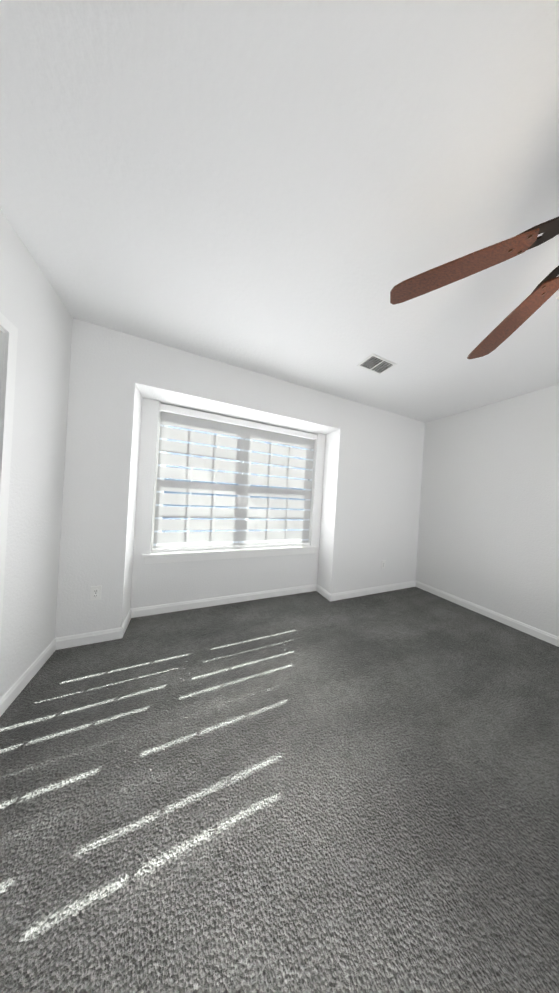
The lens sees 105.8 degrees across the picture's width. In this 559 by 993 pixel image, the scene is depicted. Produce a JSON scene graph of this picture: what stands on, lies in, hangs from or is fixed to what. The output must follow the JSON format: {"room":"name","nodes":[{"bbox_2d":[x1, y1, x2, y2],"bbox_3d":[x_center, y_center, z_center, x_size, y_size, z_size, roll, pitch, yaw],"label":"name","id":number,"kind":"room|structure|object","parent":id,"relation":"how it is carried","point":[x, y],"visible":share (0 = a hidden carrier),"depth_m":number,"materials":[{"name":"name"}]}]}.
{"room":"empty bedroom","nodes":[
{"label":"empty bedroom","id":0,"kind":"room"},
{"bbox_2d":[0,209,72,697],"bbox_3d":[-0.703,-0.036,-0.880,0.200,2.600,6.471,3,0,-23],"label":"wall","id":1,"kind":"structure","parent":0,"point":[34,311],"depth_m":1.32,"materials":[{"name":"white paint"}]},
{"bbox_2d":[0,312,17,646],"bbox_3d":[-1.318,0.166,0.690,0.082,2.118,0.946,3,0,-23],"label":"trim","id":2,"kind":"structure","parent":1,"relation":"attached to","point":[8,346],"depth_m":1.10,"materials":[{"name":"white wood"}]},
{"bbox_2d":[0,637,59,716],"bbox_3d":[-1.645,1.161,1.403,0.014,0.090,0.563,3,0,-23],"label":"baseboard","id":3,"kind":"structure","parent":1,"relation":"attached to","point":[12,693],"depth_m":1.36,"materials":[{"name":"white"}]},
{"bbox_2d":[55,318,424,637],"bbox_3d":[0.168,0.006,2.741,4.278,2.600,0.516,3,0,-23],"label":"wall","id":4,"kind":"structure","parent":0,"point":[366,491],"depth_m":2.17,"materials":[{"name":"white paint"}]},
{"bbox_2d":[56,624,127,649],"bbox_3d":[-1.544,1.166,1.746,0.412,0.090,0.014,3,0,-23],"label":"baseboard","id":5,"kind":"structure","parent":4,"relation":"attached to","point":[116,633],"depth_m":1.74,"materials":[{"name":"white"}]},
{"bbox_2d":[90,586,101,600],"bbox_3d":[-1.520,0.800,1.749,0.070,0.115,0.008,3,0,-23],"label":"electrical outlet","id":6,"kind":"object","parent":4,"relation":"attached to","point":[95,592],"visible":1,"depth_m":1.75,"materials":[{"name":"white plastic"}]},
{"bbox_2d":[128,584,319,619],"bbox_3d":[-0.482,1.226,2.551,2.208,0.090,0.014,3,0,-23],"label":"baseboard","id":7,"kind":"structure","parent":4,"relation":"attached to","point":[193,604],"depth_m":2.43,"materials":[{"name":"white"}]},
{"bbox_2d":[142,545,316,563],"bbox_3d":[-0.457,0.688,2.581,2.070,0.107,0.121,3,0,-23],"label":"window sill","id":8,"kind":"structure","parent":4,"relation":"attached to","point":[178,556],"depth_m":2.45,"materials":[{"name":"white wood"}]},
{"bbox_2d":[152,412,312,548],"bbox_3d":[-0.445,-0.150,2.664,1.930,1.570,0.065,3,0,-23],"label":"double-hung window","id":9,"kind":"structure","parent":4,"relation":"in","point":[158,452],"depth_m":2.54,"materials":[{"name":"white plastic"}]},
{"bbox_2d":[151,402,316,551],"bbox_3d":[-0.415,-0.145,2.595,1.924,1.560,0.064,3,0,-23],"label":"window blind","id":10,"kind":"object","parent":9,"relation":"attached to","point":[175,416],"visible":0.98,"depth_m":2.52,"materials":[{"name":"white vinyl"}]},
{"bbox_2d":[328,580,415,601],"bbox_3d":[1.392,1.334,3.019,1.638,0.090,0.014,3,0,-23],"label":"baseboard","id":11,"kind":"structure","parent":4,"relation":"attached to","point":[379,589],"depth_m":2.95,"materials":[{"name":"white wood"}]},
{"bbox_2d":[0,587,558,992],"bbox_3d":[1.269,1.429,0.012,4.678,0.100,6.471,3,0,-23],"label":"floor","id":12,"kind":"structure","parent":0,"point":[312,792],"depth_m":0.89,"materials":[{"name":"carpet"}]},
{"bbox_2d":[0,0,558,421],"bbox_3d":[1.427,-1.276,0.006,4.678,0.120,6.471,3,0,-23],"label":"ceiling","id":13,"kind":"structure","parent":0,"point":[294,191],"depth_m":0.86,"materials":[{"name":"white paint"}]},
{"bbox_2d":[357,354,396,374],"bbox_3d":[0.919,-1.244,2.004,0.300,0.013,0.190,3,0,-23],"label":"ceiling vent","id":14,"kind":"object","parent":13,"relation":"in","point":[376,364],"visible":1,"depth_m":1.99,"materials":[{"name":"white plastic"}]},
{"bbox_2d":[390,217,558,358],"bbox_3d":[1.165,-0.901,0.620,1.355,0.663,1.310,3,0,-23],"label":"ceiling fan","id":15,"kind":"object","parent":13,"relation":"hanging from","point":[533,302],"visible":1,"depth_m":0.90,"materials":[{"name":"brown wood"}]},
{"bbox_2d":[416,384,558,636],"bbox_3d":[3.399,0.199,0.898,0.200,2.600,6.471,3,0,-23],"label":"wall","id":16,"kind":"structure","parent":0,"point":[488,534],"depth_m":2.52,"materials":[{"name":"white paint"}]},
{"bbox_2d":[416,581,558,646],"bbox_3d":[3.291,1.450,0.714,0.014,0.090,5.755,3,0,-23],"label":"baseboard","id":17,"kind":"structure","parent":16,"relation":"attached to","point":[552,639],"depth_m":2.47,"materials":[{"name":"white"}]},
{"label":"outside","id":18,"kind":"structure","parent":0,"visible":0},
{"bbox_2d":[162,426,306,531],"bbox_3d":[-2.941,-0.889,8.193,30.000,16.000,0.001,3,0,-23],"label":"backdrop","id":19,"kind":"structure","parent":18,"point":[229,483],"depth_m":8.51,"materials":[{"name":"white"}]}
]}

